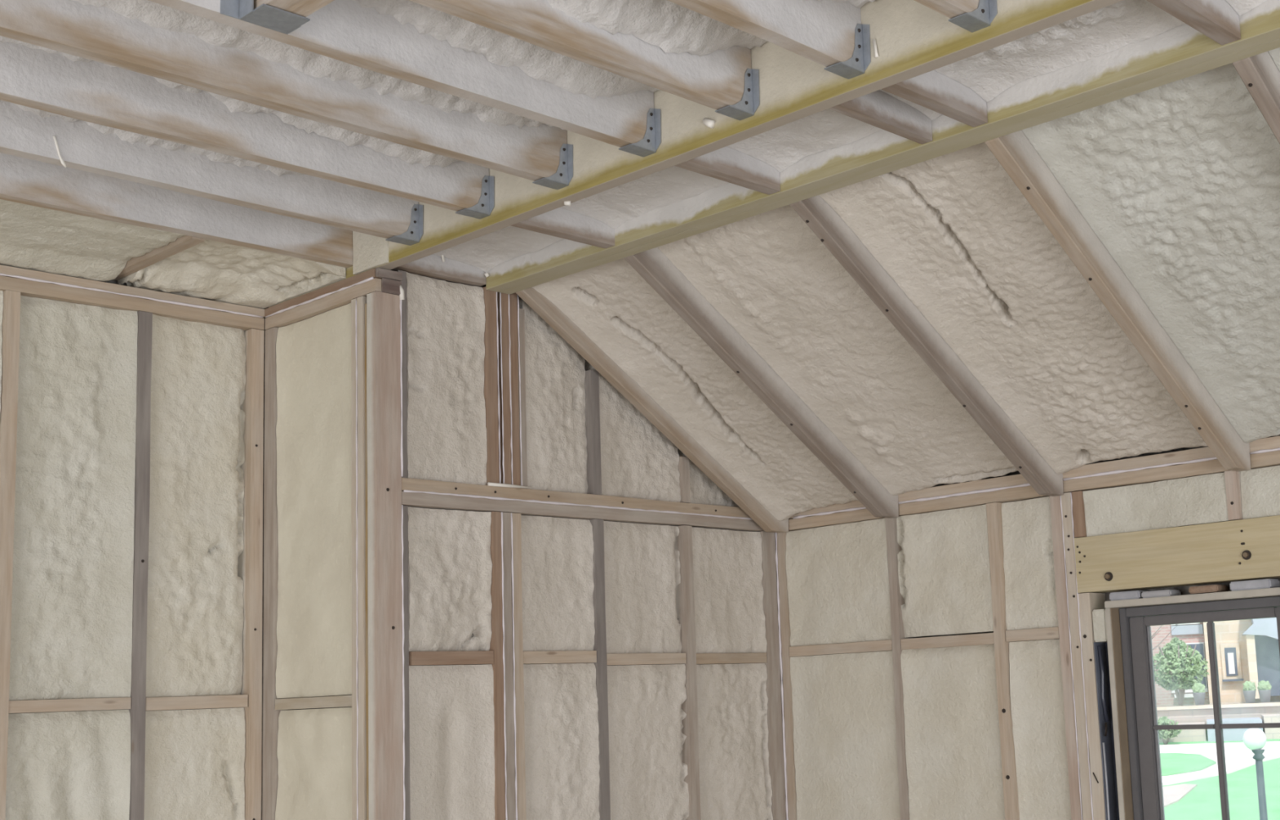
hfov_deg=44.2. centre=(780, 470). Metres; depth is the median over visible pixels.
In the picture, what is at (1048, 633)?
blocking
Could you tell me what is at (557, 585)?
foam
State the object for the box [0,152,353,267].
joist
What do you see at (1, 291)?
foam
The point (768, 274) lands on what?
foam
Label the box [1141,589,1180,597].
shim
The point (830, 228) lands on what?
rafter
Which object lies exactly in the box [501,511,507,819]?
bead
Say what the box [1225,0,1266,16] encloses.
foam
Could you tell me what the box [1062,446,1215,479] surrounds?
plate
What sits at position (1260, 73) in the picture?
rafter
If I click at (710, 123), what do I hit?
drip
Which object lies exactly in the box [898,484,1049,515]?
plate
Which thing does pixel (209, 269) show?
foam
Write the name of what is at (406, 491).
bead
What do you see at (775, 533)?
bead
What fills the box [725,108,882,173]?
foam
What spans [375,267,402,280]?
plate
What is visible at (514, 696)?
bead
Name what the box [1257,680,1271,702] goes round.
planter
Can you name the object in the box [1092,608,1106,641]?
shim
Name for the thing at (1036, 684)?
foam
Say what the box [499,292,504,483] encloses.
bead
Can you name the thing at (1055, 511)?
stud
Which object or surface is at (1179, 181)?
foam
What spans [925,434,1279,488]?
ceiling
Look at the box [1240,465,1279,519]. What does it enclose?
foam
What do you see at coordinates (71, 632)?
foam
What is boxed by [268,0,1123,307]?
ceiling beam
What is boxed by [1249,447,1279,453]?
bead
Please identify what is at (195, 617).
foam
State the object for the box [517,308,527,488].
stud
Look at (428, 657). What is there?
blocking
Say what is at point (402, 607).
bead
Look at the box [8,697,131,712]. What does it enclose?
blocking
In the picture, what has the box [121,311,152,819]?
stud
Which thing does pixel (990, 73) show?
foam
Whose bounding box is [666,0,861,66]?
joist
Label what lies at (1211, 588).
shim
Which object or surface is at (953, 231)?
foam
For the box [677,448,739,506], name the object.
foam
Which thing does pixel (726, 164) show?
block
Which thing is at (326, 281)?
foam
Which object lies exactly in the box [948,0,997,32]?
hanger
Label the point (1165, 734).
shrub
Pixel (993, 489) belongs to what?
bead
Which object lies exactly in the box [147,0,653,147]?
joist
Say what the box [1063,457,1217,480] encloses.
bead
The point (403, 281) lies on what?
stud
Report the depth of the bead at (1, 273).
4.47 m
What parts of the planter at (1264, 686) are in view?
pot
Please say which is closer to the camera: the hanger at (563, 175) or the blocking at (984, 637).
the hanger at (563, 175)
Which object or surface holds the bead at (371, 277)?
attached to the plate at (371, 273)
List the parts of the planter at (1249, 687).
pot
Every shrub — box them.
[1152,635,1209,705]
[1157,715,1182,743]
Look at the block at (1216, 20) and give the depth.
2.99 m
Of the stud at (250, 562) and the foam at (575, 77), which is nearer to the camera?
the foam at (575, 77)
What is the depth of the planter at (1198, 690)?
40.90 m
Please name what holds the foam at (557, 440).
attached to the wall at (483, 286)
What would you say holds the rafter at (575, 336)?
on the plate at (853, 504)
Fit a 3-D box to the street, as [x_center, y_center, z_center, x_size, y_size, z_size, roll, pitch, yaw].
[11.290,6.815,40.533,18.000,1.500,4.800,-5,-8,15]
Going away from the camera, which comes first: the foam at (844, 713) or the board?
the board
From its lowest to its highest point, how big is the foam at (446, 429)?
0.598 m
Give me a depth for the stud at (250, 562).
4.65 m
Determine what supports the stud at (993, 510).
on the plate
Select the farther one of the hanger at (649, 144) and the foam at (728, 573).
the foam at (728, 573)
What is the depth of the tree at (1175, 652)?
41.65 m
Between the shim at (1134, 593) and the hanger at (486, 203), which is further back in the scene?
the shim at (1134, 593)
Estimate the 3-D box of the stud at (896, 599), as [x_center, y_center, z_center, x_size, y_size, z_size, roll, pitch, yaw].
[0.435,1.301,5.013,0.036,2.320,0.089,-10,-11,41]
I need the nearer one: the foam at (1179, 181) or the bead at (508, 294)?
the foam at (1179, 181)
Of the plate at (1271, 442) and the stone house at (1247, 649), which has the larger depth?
the stone house at (1247, 649)
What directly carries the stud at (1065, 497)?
on the plate
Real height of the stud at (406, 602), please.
2.320 m
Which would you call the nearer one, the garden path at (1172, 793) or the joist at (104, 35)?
the joist at (104, 35)
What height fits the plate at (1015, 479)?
0.037 m
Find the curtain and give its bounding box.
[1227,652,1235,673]
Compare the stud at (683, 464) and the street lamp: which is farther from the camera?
the street lamp
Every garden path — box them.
[1159,740,1279,785]
[1162,783,1196,806]
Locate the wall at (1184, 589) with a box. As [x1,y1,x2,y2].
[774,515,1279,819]
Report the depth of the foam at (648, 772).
4.94 m
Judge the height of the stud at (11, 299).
2.917 m
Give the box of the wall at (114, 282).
[8,280,268,819]
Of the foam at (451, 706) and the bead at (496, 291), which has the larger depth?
the bead at (496, 291)
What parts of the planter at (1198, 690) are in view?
pot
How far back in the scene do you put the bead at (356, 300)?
4.34 m
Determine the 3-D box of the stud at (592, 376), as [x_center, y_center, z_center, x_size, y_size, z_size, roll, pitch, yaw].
[-0.613,-0.117,4.946,0.089,0.396,0.034,-10,-11,41]
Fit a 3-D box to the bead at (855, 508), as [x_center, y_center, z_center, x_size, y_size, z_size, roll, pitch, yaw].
[0.200,0.136,5.286,0.419,0.011,0.012,-10,-11,41]
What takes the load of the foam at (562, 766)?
attached to the wall at (483, 286)
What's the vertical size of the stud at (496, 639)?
2.320 m
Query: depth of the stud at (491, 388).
4.63 m
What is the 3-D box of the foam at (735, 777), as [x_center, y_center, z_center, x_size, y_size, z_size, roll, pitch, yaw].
[-0.154,1.573,5.137,0.083,1.866,0.344,-10,-11,41]
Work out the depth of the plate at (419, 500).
4.81 m
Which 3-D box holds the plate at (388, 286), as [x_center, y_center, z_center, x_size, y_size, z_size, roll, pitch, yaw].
[-1.097,-0.519,4.409,0.010,0.040,0.062,-10,-11,41]
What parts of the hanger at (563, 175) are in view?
seat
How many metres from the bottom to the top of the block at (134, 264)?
0.232 m
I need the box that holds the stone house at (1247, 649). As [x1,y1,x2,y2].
[1203,617,1279,703]
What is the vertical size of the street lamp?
2.782 m
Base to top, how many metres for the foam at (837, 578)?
0.400 m
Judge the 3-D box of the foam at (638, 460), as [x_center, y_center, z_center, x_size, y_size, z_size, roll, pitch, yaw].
[-0.482,-0.123,5.091,0.084,0.440,0.353,-10,-11,41]
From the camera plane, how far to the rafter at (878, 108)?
3.46 m
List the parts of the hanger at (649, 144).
seat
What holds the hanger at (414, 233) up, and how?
attached to the ceiling beam at (913, 39)
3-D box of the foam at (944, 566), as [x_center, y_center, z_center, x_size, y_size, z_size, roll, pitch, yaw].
[0.543,0.325,5.015,0.366,0.396,0.086,-10,-11,41]
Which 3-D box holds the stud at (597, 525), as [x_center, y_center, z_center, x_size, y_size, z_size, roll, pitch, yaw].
[-0.552,1.303,4.744,0.089,2.320,0.041,-10,-11,41]
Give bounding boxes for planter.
[1191,682,1205,704]
[1242,680,1256,702]
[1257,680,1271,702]
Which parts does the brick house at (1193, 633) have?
sill, pane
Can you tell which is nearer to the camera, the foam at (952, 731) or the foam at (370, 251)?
the foam at (370, 251)
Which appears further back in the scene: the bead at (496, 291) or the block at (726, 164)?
the bead at (496, 291)
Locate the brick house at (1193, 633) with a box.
[1150,622,1209,706]
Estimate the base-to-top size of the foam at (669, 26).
0.170 m
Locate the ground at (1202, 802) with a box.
[1159,728,1279,819]
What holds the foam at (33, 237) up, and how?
attached to the ceiling
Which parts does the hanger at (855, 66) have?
seat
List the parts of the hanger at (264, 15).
seat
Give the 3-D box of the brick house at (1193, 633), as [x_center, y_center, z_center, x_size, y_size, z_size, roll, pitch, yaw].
[8.808,5.224,48.120,8.180,6.400,6.600,-5,-8,15]
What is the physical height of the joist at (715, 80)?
0.235 m
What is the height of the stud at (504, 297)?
0.598 m
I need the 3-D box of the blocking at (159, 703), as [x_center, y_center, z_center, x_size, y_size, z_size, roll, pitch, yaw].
[-1.695,0.666,4.495,0.085,0.036,0.307,-10,-11,41]
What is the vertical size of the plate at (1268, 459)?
0.039 m
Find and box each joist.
[0,0,567,181]
[0,41,488,211]
[0,101,418,238]
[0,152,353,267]
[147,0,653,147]
[253,0,334,17]
[408,0,751,110]
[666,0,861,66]
[913,0,979,18]
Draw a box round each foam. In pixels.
[0,35,460,168]
[0,100,359,187]
[0,199,185,282]
[0,290,3,411]
[5,708,130,819]
[8,295,137,700]
[69,0,564,129]
[117,239,345,308]
[143,706,244,819]
[146,313,246,697]
[269,267,346,306]
[275,302,351,697]
[275,706,351,819]
[351,0,658,98]
[352,231,388,275]
[406,271,487,484]
[408,506,492,651]
[408,663,494,819]
[432,226,564,272]
[516,293,587,493]
[520,515,595,650]
[523,662,599,819]
[532,257,858,520]
[534,0,767,56]
[560,165,728,229]
[584,360,680,502]
[603,520,681,653]
[607,663,688,819]
[657,204,1017,495]
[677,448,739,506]
[691,526,767,653]
[696,662,773,819]
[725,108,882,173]
[785,517,891,645]
[790,650,900,819]
[801,0,875,8]
[819,142,1207,474]
[879,89,942,120]
[896,503,993,637]
[900,643,1004,819]
[934,0,1185,102]
[1001,496,1058,630]
[1008,638,1071,819]
[1021,62,1279,443]
[1082,471,1231,536]
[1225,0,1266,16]
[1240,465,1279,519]
[1268,47,1279,71]
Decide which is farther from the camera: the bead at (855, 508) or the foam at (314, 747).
the bead at (855, 508)
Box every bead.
[0,272,262,317]
[265,276,373,317]
[355,300,358,819]
[400,299,403,475]
[401,504,405,819]
[403,489,751,519]
[496,291,501,483]
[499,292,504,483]
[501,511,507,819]
[508,293,513,484]
[511,512,517,819]
[517,294,522,485]
[774,532,788,819]
[792,506,866,519]
[898,483,1030,503]
[1059,495,1082,819]
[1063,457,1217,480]
[1070,492,1093,819]
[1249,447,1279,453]
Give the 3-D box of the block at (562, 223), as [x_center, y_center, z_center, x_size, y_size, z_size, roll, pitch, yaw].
[-0.584,-0.748,4.183,0.038,0.246,0.335,-10,-11,41]
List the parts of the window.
rail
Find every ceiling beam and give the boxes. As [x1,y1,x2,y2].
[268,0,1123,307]
[485,0,1279,294]
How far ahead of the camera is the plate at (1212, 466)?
4.53 m
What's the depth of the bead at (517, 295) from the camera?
4.71 m
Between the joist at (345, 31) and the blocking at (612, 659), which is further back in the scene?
the blocking at (612, 659)
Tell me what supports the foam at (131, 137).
attached to the ceiling
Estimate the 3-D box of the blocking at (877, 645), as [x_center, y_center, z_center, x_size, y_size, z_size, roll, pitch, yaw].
[0.225,0.599,5.281,0.450,0.034,0.086,-10,-11,41]
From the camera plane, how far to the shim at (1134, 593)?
4.54 m
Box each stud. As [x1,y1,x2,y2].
[0,289,20,819]
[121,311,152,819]
[234,328,264,819]
[262,327,299,819]
[351,297,358,819]
[356,296,366,819]
[396,270,407,477]
[403,505,410,819]
[482,286,498,484]
[488,511,505,819]
[496,292,511,484]
[502,511,515,819]
[508,292,519,488]
[511,512,526,819]
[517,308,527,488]
[584,369,601,494]
[589,518,610,819]
[675,524,701,819]
[678,456,690,502]
[760,530,786,819]
[777,532,796,819]
[884,516,916,819]
[986,502,1019,819]
[1049,495,1083,819]
[1061,492,1093,819]
[1071,490,1086,537]
[1078,592,1119,819]
[1224,470,1242,519]
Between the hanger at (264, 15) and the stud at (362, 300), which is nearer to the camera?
the hanger at (264, 15)
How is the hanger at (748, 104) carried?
attached to the ceiling beam at (913, 39)
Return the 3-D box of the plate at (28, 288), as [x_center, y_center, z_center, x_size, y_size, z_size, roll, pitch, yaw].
[-3.214,-0.628,3.041,0.089,0.039,4.778,-10,-11,41]
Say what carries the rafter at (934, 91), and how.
attached to the ceiling beam at (1182, 51)
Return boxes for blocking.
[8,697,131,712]
[145,693,248,710]
[275,694,351,709]
[408,650,493,665]
[523,650,596,663]
[606,652,686,665]
[696,652,767,663]
[789,639,892,656]
[900,632,994,648]
[1005,626,1059,641]
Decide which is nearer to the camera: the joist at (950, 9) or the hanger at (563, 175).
the joist at (950, 9)
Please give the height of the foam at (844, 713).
1.884 m
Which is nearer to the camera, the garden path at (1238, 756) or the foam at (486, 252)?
the foam at (486, 252)
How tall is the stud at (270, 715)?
2.917 m
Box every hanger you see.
[219,0,310,34]
[385,204,423,245]
[455,175,494,218]
[532,143,573,189]
[618,108,661,157]
[715,68,759,120]
[823,23,871,79]
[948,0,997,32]
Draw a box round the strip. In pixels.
[364,302,368,819]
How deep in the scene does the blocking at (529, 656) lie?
4.70 m
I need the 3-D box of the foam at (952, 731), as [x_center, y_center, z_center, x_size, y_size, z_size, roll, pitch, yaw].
[0.590,1.490,4.847,0.366,1.888,0.087,-10,-11,41]
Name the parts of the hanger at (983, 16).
seat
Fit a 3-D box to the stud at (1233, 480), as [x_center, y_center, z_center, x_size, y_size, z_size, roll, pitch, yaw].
[1.281,0.070,4.368,0.034,0.136,0.092,-10,-11,41]
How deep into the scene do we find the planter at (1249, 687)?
40.62 m
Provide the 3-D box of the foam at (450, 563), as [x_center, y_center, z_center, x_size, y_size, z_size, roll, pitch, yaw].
[-0.962,0.313,4.473,0.082,0.404,0.282,-10,-11,41]
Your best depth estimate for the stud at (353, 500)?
4.34 m
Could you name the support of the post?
on the plate
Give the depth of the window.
4.51 m
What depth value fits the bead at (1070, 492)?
4.61 m
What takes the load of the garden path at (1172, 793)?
on the ground at (1202, 802)
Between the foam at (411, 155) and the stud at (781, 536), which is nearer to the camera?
the foam at (411, 155)
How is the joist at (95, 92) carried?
on the hanger at (486, 203)
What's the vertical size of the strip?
2.895 m
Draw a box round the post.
[366,291,403,819]
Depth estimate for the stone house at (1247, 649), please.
42.97 m
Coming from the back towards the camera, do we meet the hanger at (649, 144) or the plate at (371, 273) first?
the plate at (371, 273)
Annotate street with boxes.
[1156,701,1279,742]
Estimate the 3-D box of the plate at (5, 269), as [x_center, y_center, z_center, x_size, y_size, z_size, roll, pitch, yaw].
[-3.214,-0.662,3.044,0.093,0.027,4.778,-10,-11,41]
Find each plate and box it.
[0,264,264,317]
[0,275,264,331]
[264,268,382,316]
[265,278,398,329]
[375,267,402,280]
[381,278,401,295]
[401,477,750,517]
[401,490,764,531]
[788,500,864,519]
[788,508,883,530]
[897,473,1028,502]
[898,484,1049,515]
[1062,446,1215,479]
[1062,458,1229,493]
[1248,435,1279,453]
[1249,449,1279,469]
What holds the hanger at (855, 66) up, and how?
attached to the ceiling beam at (913, 39)
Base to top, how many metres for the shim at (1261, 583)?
0.026 m
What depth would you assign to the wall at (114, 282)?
4.74 m
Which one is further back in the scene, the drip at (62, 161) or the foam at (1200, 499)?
the foam at (1200, 499)
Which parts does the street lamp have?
globe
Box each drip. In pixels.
[53,135,66,167]
[399,284,404,299]
[487,481,532,488]
[564,200,570,206]
[702,117,715,128]
[872,38,879,57]
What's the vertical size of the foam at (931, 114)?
0.168 m
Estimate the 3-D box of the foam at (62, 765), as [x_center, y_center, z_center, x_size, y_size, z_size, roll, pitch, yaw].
[-1.896,1.534,4.098,0.088,1.789,0.328,-10,-11,41]
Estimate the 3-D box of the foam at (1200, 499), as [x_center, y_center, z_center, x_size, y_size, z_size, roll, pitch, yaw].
[1.099,0.102,4.532,0.458,0.136,0.084,-10,-11,41]
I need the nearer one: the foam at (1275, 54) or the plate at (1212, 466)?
the foam at (1275, 54)
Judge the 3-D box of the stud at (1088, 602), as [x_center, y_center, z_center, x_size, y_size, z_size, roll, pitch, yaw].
[0.984,1.359,4.502,0.085,2.017,0.094,-10,-11,41]
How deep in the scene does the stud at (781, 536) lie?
5.39 m
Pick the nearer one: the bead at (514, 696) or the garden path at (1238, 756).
the bead at (514, 696)
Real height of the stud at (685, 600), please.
2.320 m
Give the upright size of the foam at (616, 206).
0.170 m
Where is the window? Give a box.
[1104,586,1279,819]
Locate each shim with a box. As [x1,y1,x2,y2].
[1092,608,1106,641]
[1109,590,1147,600]
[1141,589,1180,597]
[1188,584,1227,593]
[1229,578,1279,591]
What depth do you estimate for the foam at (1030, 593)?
4.79 m
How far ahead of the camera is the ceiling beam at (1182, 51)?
3.61 m
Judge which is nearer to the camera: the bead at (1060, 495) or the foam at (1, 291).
the foam at (1, 291)
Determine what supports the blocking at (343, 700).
attached to the stud at (353, 500)
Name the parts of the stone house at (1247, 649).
pane, window sill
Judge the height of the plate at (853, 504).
0.037 m
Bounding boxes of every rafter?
[515,287,788,532]
[623,247,898,518]
[790,195,1063,496]
[829,89,932,144]
[880,70,987,127]
[984,130,1250,471]
[1231,51,1279,143]
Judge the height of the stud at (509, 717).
2.320 m
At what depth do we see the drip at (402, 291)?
4.42 m
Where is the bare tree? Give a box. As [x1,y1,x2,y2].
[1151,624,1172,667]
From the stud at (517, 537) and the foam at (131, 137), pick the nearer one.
the foam at (131, 137)
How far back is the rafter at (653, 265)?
4.71 m
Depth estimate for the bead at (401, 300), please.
4.39 m
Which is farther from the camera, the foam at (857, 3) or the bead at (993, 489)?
the bead at (993, 489)
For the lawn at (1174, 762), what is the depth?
34.45 m
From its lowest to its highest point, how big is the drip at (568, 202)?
0.015 m
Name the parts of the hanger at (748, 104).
seat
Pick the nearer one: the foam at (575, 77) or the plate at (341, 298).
the foam at (575, 77)
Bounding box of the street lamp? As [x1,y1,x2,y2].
[1242,727,1267,819]
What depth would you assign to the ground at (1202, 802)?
30.24 m
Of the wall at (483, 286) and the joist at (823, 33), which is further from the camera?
the wall at (483, 286)
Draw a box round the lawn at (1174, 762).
[1160,751,1216,775]
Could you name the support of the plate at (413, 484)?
on the plate at (419, 500)
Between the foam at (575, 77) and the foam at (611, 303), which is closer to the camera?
the foam at (575, 77)
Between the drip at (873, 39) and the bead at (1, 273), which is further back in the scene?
the bead at (1, 273)
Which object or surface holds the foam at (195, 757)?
attached to the wall at (114, 282)
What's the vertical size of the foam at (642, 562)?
0.416 m
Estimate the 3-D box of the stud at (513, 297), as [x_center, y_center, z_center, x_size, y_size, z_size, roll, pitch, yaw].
[-0.832,-0.241,4.726,0.087,0.598,0.033,-10,-11,41]
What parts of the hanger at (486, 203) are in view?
seat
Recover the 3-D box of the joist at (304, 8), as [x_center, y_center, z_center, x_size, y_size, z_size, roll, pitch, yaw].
[-0.864,-0.957,2.825,0.270,0.229,0.080,-10,-11,41]
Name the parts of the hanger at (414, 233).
seat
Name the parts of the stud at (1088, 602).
flashing strip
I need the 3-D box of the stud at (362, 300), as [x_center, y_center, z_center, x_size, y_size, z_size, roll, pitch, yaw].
[-1.102,0.954,4.253,0.031,2.917,0.089,-10,-11,41]
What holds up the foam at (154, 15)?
attached to the ceiling
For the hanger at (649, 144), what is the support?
attached to the ceiling beam at (913, 39)
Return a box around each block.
[112,235,205,279]
[510,207,614,248]
[675,146,780,195]
[1146,0,1240,45]
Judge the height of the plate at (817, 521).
0.039 m
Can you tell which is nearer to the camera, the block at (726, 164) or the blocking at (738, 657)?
the block at (726, 164)
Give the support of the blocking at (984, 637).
attached to the stud at (896, 599)
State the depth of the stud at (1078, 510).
4.66 m
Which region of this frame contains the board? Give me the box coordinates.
[391,253,486,286]
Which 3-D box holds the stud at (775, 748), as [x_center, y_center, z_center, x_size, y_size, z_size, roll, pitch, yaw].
[-0.026,1.364,5.320,0.089,2.320,0.063,-10,-11,41]
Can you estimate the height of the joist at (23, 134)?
0.235 m
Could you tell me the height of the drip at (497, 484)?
0.010 m

